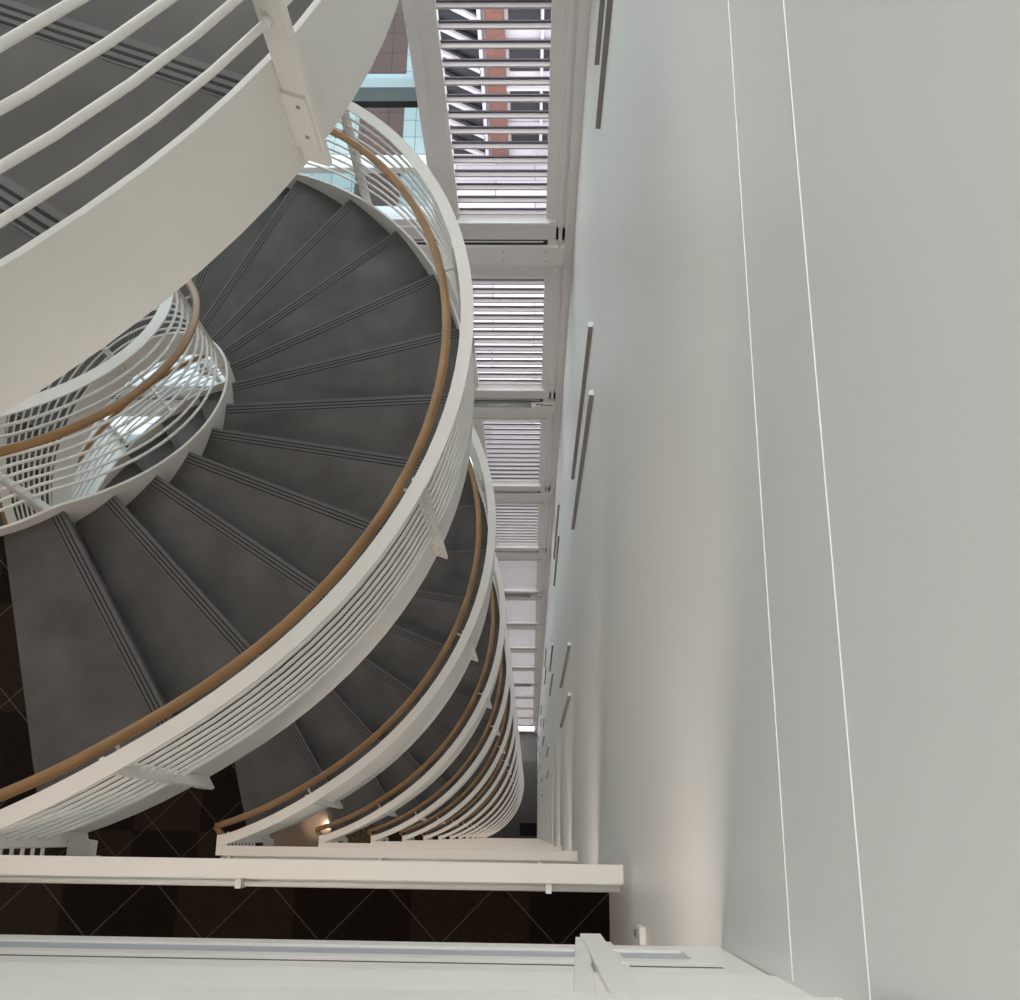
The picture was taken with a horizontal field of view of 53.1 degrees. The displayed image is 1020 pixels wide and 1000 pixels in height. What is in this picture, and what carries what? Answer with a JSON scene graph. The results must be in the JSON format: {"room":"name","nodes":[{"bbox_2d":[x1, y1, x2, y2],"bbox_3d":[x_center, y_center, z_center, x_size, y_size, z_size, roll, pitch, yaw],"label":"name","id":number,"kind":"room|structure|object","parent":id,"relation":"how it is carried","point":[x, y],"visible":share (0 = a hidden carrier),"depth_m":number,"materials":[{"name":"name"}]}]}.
{"room":"stairwell","nodes":[
{"label":"stairwell","id":0,"kind":"room"},
{"bbox_2d":[71,416,145,499],"bbox_3d":[-5.457,6.928,24.717,0.200,59.475,9.356,0,72,1],"label":"wall","id":1,"kind":"structure","parent":0,"point":[96,484],"depth_m":13.77,"materials":[{"name":"paint"}]},
{"bbox_2d":[161,355,224,382],"bbox_3d":[-3.103,-1.863,11.397,4.960,2.590,0.130,0,72,1],"label":"window","id":2,"kind":"structure","parent":1,"relation":"in","point":[220,378],"depth_m":12.24,"materials":[{"name":"glass"}]},
{"bbox_2d":[101,416,473,468],"bbox_3d":[-3.035,-0.735,14.815,4.960,2.590,0.130,0,72,1],"label":"window","id":3,"kind":"structure","parent":1,"relation":"in","point":[131,436],"depth_m":14.44,"materials":[{"name":"paint"}]},
{"bbox_2d":[299,74,426,173],"bbox_3d":[-3.170,-2.990,7.979,4.960,2.590,0.130,0,72,1],"label":"window","id":4,"kind":"structure","parent":1,"relation":"in","point":[377,90],"depth_m":7.64,"materials":[{"name":"glass"}]},
{"bbox_2d":[88,763,273,857],"bbox_3d":[-2.596,3.380,8.042,6.205,0.338,5.739,0,72,1],"label":"floor","id":5,"kind":"structure","parent":0,"point":[182,825],"depth_m":8.12,"materials":[{"name":"brown tile"}]},
{"bbox_2d":[0,102,474,855],"bbox_3d":[-2.663,-0.654,6.879,5.313,4.932,4.642,25,74,9],"label":"flight","id":6,"kind":"object","parent":5,"relation":"on","point":[173,618],"visible":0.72,"depth_m":5.43,"materials":[{"name":"white metal"}]},
{"bbox_2d":[215,845,577,863],"bbox_3d":[-0.772,2.660,7.662,2.498,1.363,0.099,0,72,1],"label":"balustrade","id":7,"kind":"object","parent":5,"relation":"on","point":[228,852],"visible":0.94,"depth_m":7.03,"materials":[{"name":"white metal"}]},
{"bbox_2d":[0,535,609,944],"bbox_3d":[-2.663,2.252,4.624,6.205,0.338,5.739,0,72,1],"label":"floor","id":8,"kind":"structure","parent":0,"point":[63,909],"depth_m":4.55,"materials":[{"name":"brown tile"}]},
{"bbox_2d":[0,0,398,414],"bbox_3d":[-2.730,-1.782,3.461,5.313,4.932,4.642,25,74,9],"label":"flight","id":9,"kind":"object","parent":8,"relation":"on","point":[140,139],"visible":1,"depth_m":2.12,"materials":[{"name":"white paint"}]},
{"bbox_2d":[0,855,622,893],"bbox_3d":[-0.839,1.533,4.243,2.498,1.363,0.099,0,72,1],"label":"balustrade","id":10,"kind":"object","parent":8,"relation":"on","point":[239,873],"visible":1,"depth_m":3.61,"materials":[{"name":"white paint"}]},
{"bbox_2d":[269,809,347,846],"bbox_3d":[-2.529,4.507,11.460,6.205,0.338,5.739,0,72,1],"label":"floor","id":11,"kind":"structure","parent":0,"point":[301,834],"depth_m":11.52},
{"bbox_2d":[71,355,495,845],"bbox_3d":[-2.596,0.474,10.297,5.313,4.932,4.642,25,74,9],"label":"flight","id":12,"kind":"object","parent":11,"relation":"on","point":[394,694],"visible":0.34,"depth_m":8.70,"materials":[{"name":"white metal"}]},
{"bbox_2d":[318,842,561,850],"bbox_3d":[-0.705,3.788,11.080,2.498,1.363,0.099,0,72,1],"label":"balustrade","id":13,"kind":"object","parent":11,"relation":"on","point":[354,845],"visible":0.42,"depth_m":10.44,"materials":[{"name":"white metal"}]},
{"bbox_2d":[345,823,388,842],"bbox_3d":[-2.462,5.635,14.878,6.205,0.338,5.739,0,72,1],"label":"floor","id":14,"kind":"structure","parent":0,"point":[359,836],"depth_m":14.93,"materials":[{"name":"tile"}]},
{"bbox_2d":[315,553,505,842],"bbox_3d":[-2.529,1.601,13.716,5.313,4.932,4.642,25,74,9],"label":"flight","id":15,"kind":"object","parent":14,"relation":"on","point":[439,745],"visible":0.27,"depth_m":11.86,"materials":[{"name":"white metal"}]},
{"bbox_2d":[371,841,553,845],"bbox_3d":[-0.638,4.916,14.498,2.498,1.363,0.099,0,72,1],"label":"balustrade","id":16,"kind":"object","parent":14,"relation":"on","point":[384,842],"visible":0.34,"depth_m":13.86,"materials":[{"name":"white metal"}]},
{"bbox_2d":[387,829,414,840],"bbox_3d":[-2.395,6.763,18.296,6.205,0.338,5.739,0,72,1],"label":"floor","id":17,"kind":"structure","parent":0,"point":[396,836],"depth_m":18.34,"materials":[{"name":"brown tile"}]},
{"bbox_2d":[367,622,510,840],"bbox_3d":[-2.462,2.729,17.134,5.313,4.932,4.642,25,74,9],"label":"flight","id":18,"kind":"object","parent":17,"relation":"on","point":[469,759],"visible":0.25,"depth_m":15.19,"materials":[{"name":"white metal"}]},
{"bbox_2d":[402,840,548,843],"bbox_3d":[-0.571,6.043,17.916,2.498,1.363,0.099,0,72,1],"label":"balustrade","id":19,"kind":"object","parent":17,"relation":"on","point":[402,840],"visible":0.25,"depth_m":17.28,"materials":[{"name":"white metal"}]},
{"bbox_2d":[0,961,811,996],"bbox_3d":[-2.730,1.125,1.206,6.205,0.338,5.739,0,72,1],"label":"floor","id":20,"kind":"structure","parent":0,"point":[40,972],"depth_m":1.37,"materials":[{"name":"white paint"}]},
{"bbox_2d":[0,982,842,999],"bbox_3d":[-0.906,0.405,0.825,2.498,1.363,0.099,0,72,1],"label":"balustrade","id":21,"kind":"object","parent":20,"relation":"on","point":[8,990],"visible":1,"depth_m":1.05,"materials":[{"name":"white paint"}]},
{"bbox_2d":[573,933,643,993],"bbox_3d":[0.124,0.599,1.195,0.104,1.620,0.034,0,72,1],"label":"railing post","id":22,"kind":"object","parent":20,"relation":"attached to","point":[614,975],"visible":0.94,"depth_m":1.47,"materials":[{"name":"white metal"}]},
{"bbox_2d":[414,833,431,839],"bbox_3d":[-2.328,7.890,21.715,6.205,0.338,5.739,0,72,1],"label":"floor","id":23,"kind":"structure","parent":0,"point":[418,837],"depth_m":21.76,"materials":[{"name":"brown tile"}]},
{"bbox_2d":[399,647,513,839],"bbox_3d":[-2.395,3.857,20.552,5.313,4.932,4.642,25,74,9],"label":"flight","id":24,"kind":"object","parent":23,"relation":"on","point":[487,766],"visible":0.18,"depth_m":18.46,"materials":[{"name":"white metal"}]},
{"bbox_2d":[427,840,545,841],"bbox_3d":[-0.504,7.171,21.334,2.498,1.363,0.099,0,72,1],"label":"balustrade","id":25,"kind":"object","parent":23,"relation":"on","point":[427,840],"visible":0.15,"depth_m":20.70,"materials":[{"name":"white metal"}]},
{"bbox_2d":[486,732,537,838],"bbox_3d":[-1.704,16.474,52.866,6.205,0.100,8.956,0,72,1],"label":"floor","id":26,"kind":"structure","parent":0,"point":[526,812],"depth_m":53.14,"materials":[{"name":"grey"}]},
{"bbox_2d":[484,783,523,837],"bbox_3d":[-1.792,14.005,51.315,5.313,4.932,4.642,25,74,9],"label":"flight","id":27,"kind":"object","parent":26,"relation":"on","point":[515,811],"visible":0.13,"depth_m":48.66,"materials":[{"name":"white metal"}]},
{"bbox_2d":[520,823,536,835],"bbox_3d":[0.944,16.983,52.585,0.880,0.018,0.630,0,72,1],"label":"floor mat","id":28,"kind":"object","parent":26,"relation":"on","point":[526,829],"visible":1,"depth_m":52.58,"materials":[{"name":"black rubber"}]},
{"bbox_2d":[519,729,533,731],"bbox_3d":[-1.644,12.181,54.018,6.205,0.400,0.120,0,72,1],"label":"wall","id":29,"kind":"structure","parent":0,"point":[520,730],"depth_m":53.78,"materials":[{"name":"paint"}]},
{"bbox_2d":[402,0,496,587],"bbox_3d":[-0.282,2.970,25.922,0.110,59.475,0.173,0,72,1],"label":"trim","id":30,"kind":"structure","parent":29,"relation":"attached to","point":[411,10],"depth_m":7.55,"materials":[{"name":"paint"}]},
{"bbox_2d":[534,0,590,732],"bbox_3d":[0.825,2.983,25.896,0.165,59.475,0.182,0,72,1],"label":"window frame","id":31,"kind":"structure","parent":29,"relation":"attached to","point":[577,12],"depth_m":9.17,"materials":[{"name":"paint"}]},
{"bbox_2d":[537,0,1019,999],"bbox_3d":[0.946,6.979,24.575,0.200,59.475,9.356,0,72,1],"label":"wall","id":32,"kind":"structure","parent":0,"point":[662,764],"depth_m":1.36,"materials":[{"name":"paint"}]},
{"bbox_2d":[106,375,561,417],"bbox_3d":[-2.447,-1.288,13.088,6.205,1.005,0.183,0,72,1],"label":"trim","id":33,"kind":"structure","parent":32,"relation":"attached to","point":[538,397],"depth_m":12.90,"materials":[{"name":"paint"}]},
{"bbox_2d":[0,934,767,975],"bbox_3d":[-0.856,0.691,1.500,2.472,0.860,0.032,0,72,1],"label":"trim","id":34,"kind":"structure","parent":32,"relation":"attached to","point":[13,948],"depth_m":1.63,"materials":[{"name":"white paint"}]},
{"bbox_2d":[375,206,572,275],"bbox_3d":[-2.514,-2.416,9.669,6.205,1.005,0.183,0,72,1],"label":"trim","id":35,"kind":"structure","parent":32,"relation":"attached to","point":[524,250],"depth_m":9.49,"materials":[{"name":"paint"}]},
{"bbox_2d":[418,0,565,224],"bbox_3d":[-0.096,-2.950,7.910,0.970,2.680,0.160,0,72,1],"label":"window","id":36,"kind":"structure","parent":32,"relation":"in","point":[431,24],"depth_m":7.83,"materials":[{"name":"paint"}]},
{"bbox_2d":[474,418,547,486],"bbox_3d":[0.038,-0.695,14.747,0.970,2.680,0.160,0,72,1],"label":"window","id":37,"kind":"structure","parent":32,"relation":"in","point":[505,453],"depth_m":14.70,"materials":[{"name":"paint"}]},
{"bbox_2d":[471,275,553,390],"bbox_3d":[-0.029,-1.822,11.329,0.970,2.680,0.160,0,72,1],"label":"window","id":38,"kind":"structure","parent":32,"relation":"in","point":[535,381],"depth_m":11.29,"materials":[{"name":"paint"}]},
{"bbox_2d":[474,402,551,407],"bbox_3d":[0.041,-1.198,12.838,0.992,0.064,0.064,0,72,1],"label":"tube","id":39,"kind":"object","parent":32,"relation":"attached to","point":[476,404],"visible":0.95,"depth_m":12.81,"materials":[{"name":"silver metal"}]},
{"bbox_2d":[482,486,549,502],"bbox_3d":[-2.380,-0.161,16.506,6.205,1.005,0.183,0,72,1],"label":"trim","id":40,"kind":"structure","parent":32,"relation":"attached to","point":[502,494],"depth_m":16.34,"materials":[{"name":"paint"}]},
{"bbox_2d":[495,502,543,547],"bbox_3d":[0.106,0.433,18.165,0.970,2.680,0.160,0,72,1],"label":"window","id":41,"kind":"structure","parent":32,"relation":"in","point":[518,525],"depth_m":18.19,"materials":[{"name":"paint"}]},
{"bbox_2d":[497,559,541,591],"bbox_3d":[0.173,1.561,21.583,0.970,2.680,0.160,0,72,1],"label":"window","id":42,"kind":"structure","parent":32,"relation":"in","point":[522,575],"depth_m":21.71,"materials":[{"name":"paint"}]},
{"bbox_2d":[499,599,539,623],"bbox_3d":[0.240,2.688,25.001,0.970,2.680,0.160,0,72,1],"label":"window","id":43,"kind":"structure","parent":32,"relation":"in","point":[527,611],"depth_m":25.13,"materials":[{"name":"paint"}]},
{"bbox_2d":[495,548,546,558],"bbox_3d":[-2.313,0.967,19.924,6.205,1.005,0.183,0,72,1],"label":"trim","id":44,"kind":"structure","parent":32,"relation":"attached to","point":[501,553],"depth_m":19.74,"materials":[{"name":"paint"}]},
{"bbox_2d":[505,629,538,647],"bbox_3d":[0.307,3.816,28.419,0.970,2.680,0.160,0,72,1],"label":"window","id":45,"kind":"structure","parent":32,"relation":"in","point":[518,638],"depth_m":28.56,"materials":[{"name":"paint"}]},
{"bbox_2d":[506,623,541,628],"bbox_3d":[-2.179,3.222,26.760,6.205,1.005,0.183,0,72,1],"label":"trim","id":46,"kind":"structure","parent":32,"relation":"attached to","point":[509,625],"depth_m":26.58,"materials":[{"name":"paint"}]},
{"bbox_2d":[505,595,542,597],"bbox_3d":[0.242,2.186,23.092,0.992,0.064,0.064,0,72,1],"label":"tube","id":47,"kind":"object","parent":32,"relation":"attached to","point":[506,596],"visible":0.94,"depth_m":23.07,"materials":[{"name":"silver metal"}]},
{"bbox_2d":[514,685,533,686],"bbox_3d":[0.510,6.696,36.765,0.992,0.064,0.064,0,72,1],"label":"tube","id":48,"kind":"object","parent":32,"relation":"attached to","point":[514,685],"visible":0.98,"depth_m":36.74,"materials":[{"name":"silver metal"}]},
{"bbox_2d":[511,652,537,667],"bbox_3d":[0.374,4.944,31.838,0.970,2.680,0.160,0,72,1],"label":"window","id":49,"kind":"structure","parent":32,"relation":"in","point":[518,659],"depth_m":31.97,"materials":[{"name":"glass"}]},
{"bbox_2d":[512,671,536,682],"bbox_3d":[0.441,6.071,35.256,0.970,2.680,0.160,0,72,1],"label":"window","id":50,"kind":"structure","parent":32,"relation":"in","point":[518,676],"depth_m":35.39,"materials":[{"name":"glass"}]},
{"bbox_2d":[514,686,535,696],"bbox_3d":[0.508,7.199,38.674,0.970,2.680,0.160,0,72,1],"label":"window","id":51,"kind":"structure","parent":32,"relation":"in","point":[518,691],"depth_m":39.16,"materials":[{"name":"paint"}]},
{"bbox_2d":[510,648,540,651],"bbox_3d":[-2.112,4.350,30.179,6.205,1.005,0.183,0,72,1],"label":"trim","id":52,"kind":"structure","parent":32,"relation":"attached to","point":[511,649],"depth_m":30.00,"materials":[{"name":"paint"}]},
{"bbox_2d":[504,591,547,598],"bbox_3d":[-2.246,2.094,23.342,6.205,1.005,0.183,0,72,1],"label":"trim","id":53,"kind":"structure","parent":32,"relation":"attached to","point":[538,594],"depth_m":23.15,"materials":[{"name":"paint"}]},
{"bbox_2d":[516,699,535,707],"bbox_3d":[0.575,8.327,42.092,0.970,2.680,0.160,0,72,1],"label":"window","id":54,"kind":"structure","parent":32,"relation":"in","point":[524,703],"depth_m":42.56,"materials":[{"name":"paint"}]},
{"bbox_2d":[517,709,534,716],"bbox_3d":[0.642,9.454,45.510,0.970,2.680,0.160,0,72,1],"label":"window","id":55,"kind":"structure","parent":32,"relation":"in","point":[520,712],"depth_m":45.99,"materials":[{"name":"glass"}]},
{"bbox_2d":[512,667,539,670],"bbox_3d":[-2.045,5.477,33.597,6.205,1.005,0.183,0,72,1],"label":"trim","id":56,"kind":"structure","parent":32,"relation":"attached to","point":[513,668],"depth_m":33.42,"materials":[{"name":"paint"}]},
{"bbox_2d":[518,719,534,724],"bbox_3d":[0.709,10.582,48.928,0.970,2.680,0.160,0,72,1],"label":"window","id":57,"kind":"structure","parent":32,"relation":"in","point":[520,721],"depth_m":49.24,"materials":[{"name":"paint"}]},
{"bbox_2d":[515,696,537,698],"bbox_3d":[-1.911,7.733,40.433,6.205,1.005,0.183,0,72,1],"label":"trim","id":58,"kind":"structure","parent":32,"relation":"attached to","point":[516,697],"depth_m":40.25,"materials":[{"name":"paint"}]},
{"bbox_2d":[514,683,538,685],"bbox_3d":[-1.978,6.605,37.015,6.205,1.005,0.183,0,72,1],"label":"trim","id":59,"kind":"structure","parent":32,"relation":"attached to","point":[532,684],"depth_m":36.82,"materials":[{"name":"paint"}]},
{"bbox_2d":[516,707,536,709],"bbox_3d":[-1.844,8.860,43.851,6.205,1.005,0.183,0,72,1],"label":"trim","id":60,"kind":"structure","parent":32,"relation":"attached to","point":[534,708],"depth_m":43.67,"materials":[{"name":"paint"}]},
{"bbox_2d":[517,717,536,718],"bbox_3d":[-1.777,9.988,47.269,6.205,1.005,0.183,0,72,1],"label":"trim","id":61,"kind":"structure","parent":32,"relation":"attached to","point":[517,717],"depth_m":47.09,"materials":[{"name":"paint"}]},
{"bbox_2d":[518,725,535,726],"bbox_3d":[-1.710,11.116,50.688,6.205,1.005,0.183,0,72,1],"label":"trim","id":62,"kind":"structure","parent":32,"relation":"attached to","point":[518,725],"depth_m":50.51,"materials":[{"name":"paint"}]},
{"bbox_2d":[549,643,553,671],"bbox_3d":[0.713,2.759,17.729,0.031,2.788,0.032,0,72,1],"label":"wall strip","id":63,"kind":"object","parent":32,"relation":"attached to","point":[552,643],"visible":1,"depth_m":17.54,"materials":[{"name":"grey metal"}]},
{"bbox_2d":[549,671,553,695],"bbox_3d":[0.706,3.186,17.588,0.031,2.788,0.032,0,72,1],"label":"wall strip","id":64,"kind":"object","parent":32,"relation":"attached to","point":[552,671],"visible":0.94,"depth_m":17.39,"materials":[{"name":"grey metal"}]},
{"bbox_2d":[553,502,559,558],"bbox_3d":[0.663,0.482,14.690,0.031,2.788,0.032,0,72,1],"label":"wall strip","id":65,"kind":"object","parent":32,"relation":"attached to","point":[558,503],"visible":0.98,"depth_m":14.41,"materials":[{"name":"grey metal"}]},
{"bbox_2d":[553,534,559,585],"bbox_3d":[0.657,0.890,14.555,0.031,2.788,0.032,0,72,1],"label":"wall strip","id":66,"kind":"object","parent":32,"relation":"attached to","point":[558,535],"visible":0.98,"depth_m":14.28,"materials":[{"name":"grey metal"}]},
{"bbox_2d":[560,642,570,687],"bbox_3d":[0.560,1.728,10.489,0.031,2.788,0.032,0,72,1],"label":"wall strip","id":67,"kind":"object","parent":32,"relation":"attached to","point":[569,643],"visible":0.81,"depth_m":10.14,"materials":[{"name":"grey metal"}]},
{"bbox_2d":[560,692,570,727],"bbox_3d":[0.554,2.156,10.348,0.031,2.788,0.032,0,72,1],"label":"wall strip","id":68,"kind":"object","parent":32,"relation":"attached to","point":[569,693],"visible":0.98,"depth_m":10.00,"materials":[{"name":"grey metal"}]},
{"bbox_2d":[571,322,592,479],"bbox_3d":[0.512,-0.624,7.475,0.031,2.788,0.032,0,72,1],"label":"wall strip","id":69,"kind":"object","parent":32,"relation":"attached to","point":[590,324],"visible":0.88,"depth_m":7.09,"materials":[{"name":"grey metal"}]},
{"bbox_2d":[571,390,593,529],"bbox_3d":[0.505,-0.197,7.334,0.031,2.788,0.032,0,72,1],"label":"wall strip","id":70,"kind":"object","parent":32,"relation":"attached to","point":[591,392],"visible":1,"depth_m":6.93,"materials":[{"name":"grey metal"}]},
{"bbox_2d":[594,0,604,64],"bbox_3d":[0.458,-2.979,4.198,0.031,3.288,0.032,0,72,1],"label":"wall strip","id":71,"kind":"object","parent":32,"relation":"attached to","point":[601,2],"visible":1,"depth_m":5.51,"materials":[{"name":"grey metal"}]},
{"bbox_2d":[595,0,612,128],"bbox_3d":[0.452,-2.571,4.063,0.031,3.288,0.032,0,72,1],"label":"wall strip","id":72,"kind":"object","parent":32,"relation":"attached to","point":[609,2],"visible":1,"depth_m":5.14,"materials":[{"name":"grey metal"}]},
{"bbox_2d":[633,925,645,944],"bbox_3d":[0.401,1.349,3.165,0.028,0.110,0.050,0,72,1],"label":"wall catch","id":73,"kind":"structure","parent":32,"relation":"attached to","point":[639,932],"depth_m":3.12,"materials":[{"name":"white paint"}]},
{"bbox_2d":[728,0,792,981],"bbox_3d":[0.420,-1.934,2.221,0.002,0.002,5.436,0,72,1],"label":"trim","id":74,"kind":"structure","parent":32,"relation":"attached to","point":[728,0],"depth_m":1.57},
{"bbox_2d":[782,0,870,999],"bbox_3d":[0.413,-2.039,1.902,0.002,0.002,5.436,0,72,1],"label":"trim","id":75,"kind":"structure","parent":32,"relation":"attached to","point":[782,0],"depth_m":1.21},
{"bbox_3d":[-2.261,9.018,25.133,6.205,0.338,5.740,0,72,1],"label":"floor","id":76,"kind":"structure","parent":0,"visible":0},
{"bbox_2d":[421,686,516,839],"bbox_3d":[-2.328,4.984,23.970,5.313,4.932,4.642,25,74,9],"label":"flight","id":77,"kind":"object","parent":76,"relation":"on","point":[484,792],"visible":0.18,"depth_m":21.82,"materials":[{"name":"white metal"}]},
{"bbox_2d":[438,839,528,840],"bbox_3d":[-0.437,8.299,24.752,2.498,1.363,0.099,0,72,1],"label":"balustrade","id":78,"kind":"object","parent":76,"relation":"on","point":[438,839],"visible":0.12,"depth_m":24.11,"materials":[{"name":"white metal"}]},
{"bbox_3d":[-2.194,10.146,28.551,6.205,0.338,5.740,0,72,1],"label":"floor","id":79,"kind":"structure","parent":0,"visible":0},
{"bbox_2d":[437,718,518,838],"bbox_3d":[-2.261,6.112,27.388,5.313,4.932,4.642,25,74,9],"label":"flight","id":80,"kind":"object","parent":79,"relation":"on","point":[494,794],"visible":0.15,"depth_m":25.19,"materials":[{"name":"white metal"}]},
{"bbox_2d":[464,839,541,840],"bbox_3d":[-0.370,9.426,28.171,2.498,1.363,0.099,0,72,1],"label":"balustrade","id":81,"kind":"object","parent":79,"relation":"on","point":[464,839],"visible":0.14,"depth_m":27.54,"materials":[{"name":"white metal"}]},
{"bbox_3d":[-2.127,11.273,31.969,6.205,0.338,5.740,0,72,1],"label":"floor","id":82,"kind":"structure","parent":0,"visible":0},
{"bbox_2d":[449,736,519,838],"bbox_3d":[-2.194,7.239,30.806,5.313,4.932,4.642,25,74,9],"label":"flight","id":83,"kind":"object","parent":82,"relation":"on","point":[495,804],"visible":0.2,"depth_m":28.59,"materials":[{"name":"white metal"}]},
{"bbox_3d":[-2.060,12.401,35.387,6.205,0.338,5.740,0,72,1],"label":"floor","id":84,"kind":"structure","parent":0,"visible":0},
{"bbox_2d":[458,746,520,838],"bbox_3d":[-2.127,8.367,34.224,5.313,4.932,4.642,25,74,9],"label":"flight","id":85,"kind":"object","parent":84,"relation":"on","point":[498,809],"visible":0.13,"depth_m":32.03,"materials":[{"name":"white metal"}]},
{"bbox_3d":[-1.993,13.529,38.805,6.205,0.338,5.740,0,72,1],"label":"floor","id":86,"kind":"structure","parent":0,"visible":0},
{"bbox_2d":[465,755,521,837],"bbox_3d":[-2.060,9.495,37.643,5.313,4.932,4.642,25,74,9],"label":"flight","id":87,"kind":"object","parent":86,"relation":"on","point":[509,801],"visible":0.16,"depth_m":35.45,"materials":[{"name":"white metal"}]},
{"bbox_3d":[-1.926,14.656,42.224,6.205,0.338,5.740,0,72,1],"label":"floor","id":88,"kind":"structure","parent":0,"visible":0},
{"bbox_2d":[471,766,522,837],"bbox_3d":[-1.993,10.623,41.061,5.313,4.932,4.642,25,74,9],"label":"flight","id":89,"kind":"object","parent":88,"relation":"on","point":[519,785],"visible":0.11,"depth_m":38.69,"materials":[{"name":"white metal"}]},
{"bbox_3d":[-1.859,15.784,45.642,6.205,0.338,5.740,0,72,1],"label":"floor","id":90,"kind":"structure","parent":0,"visible":0},
{"bbox_2d":[476,765,522,837],"bbox_3d":[-1.926,11.750,44.479,5.313,4.932,4.642,25,74,9],"label":"flight","id":91,"kind":"object","parent":90,"relation":"on","point":[517,798],"visible":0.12,"depth_m":41.99,"materials":[{"name":"white metal"}]},
{"bbox_3d":[-1.792,16.912,49.060,6.205,0.338,5.740,0,72,1],"label":"floor","id":92,"kind":"structure","parent":0,"visible":0},
{"bbox_2d":[480,775,523,837],"bbox_3d":[-1.859,12.878,47.897,5.313,4.932,4.642,25,74,9],"label":"flight","id":93,"kind":"object","parent":92,"relation":"on","point":[518,801],"visible":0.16,"depth_m":45.39,"materials":[{"name":"white metal"}]},
{"label":"outside","id":94,"kind":"structure","parent":0,"visible":0},
{"bbox_2d":[136,164,546,469],"bbox_3d":[1.874,-37.618,70.694,120.000,0.200,104.244,0,72,1],"label":"ground","id":95,"kind":"structure","parent":94,"point":[457,166],"depth_m":62.52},
{"bbox_2d":[438,9,550,154],"bbox_3d":[5.550,-27.801,59.642,20.000,14.500,8.500,0,72,1],"label":"building","id":96,"kind":"structure","parent":95,"relation":"on","point":[444,14],"depth_m":58.12,"materials":[{"name":"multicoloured brick"}]},
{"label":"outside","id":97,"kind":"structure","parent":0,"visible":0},
{"bbox_2d":[301,45,427,205],"bbox_3d":[-21.600,-32.737,69.412,33.200,0.050,45.000,0,72,1],"label":"ground","id":98,"kind":"structure","parent":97,"point":[412,131],"depth_m":65.90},
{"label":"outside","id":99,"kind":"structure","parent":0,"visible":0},
{"bbox_2d":[199,0,407,375],"bbox_3d":[-12.547,-29.828,68.233,11.400,0.030,51.000,0,72,1],"label":"ground","id":100,"kind":"structure","parent":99,"point":[391,58],"depth_m":66.70,"materials":[{"name":"brick"}]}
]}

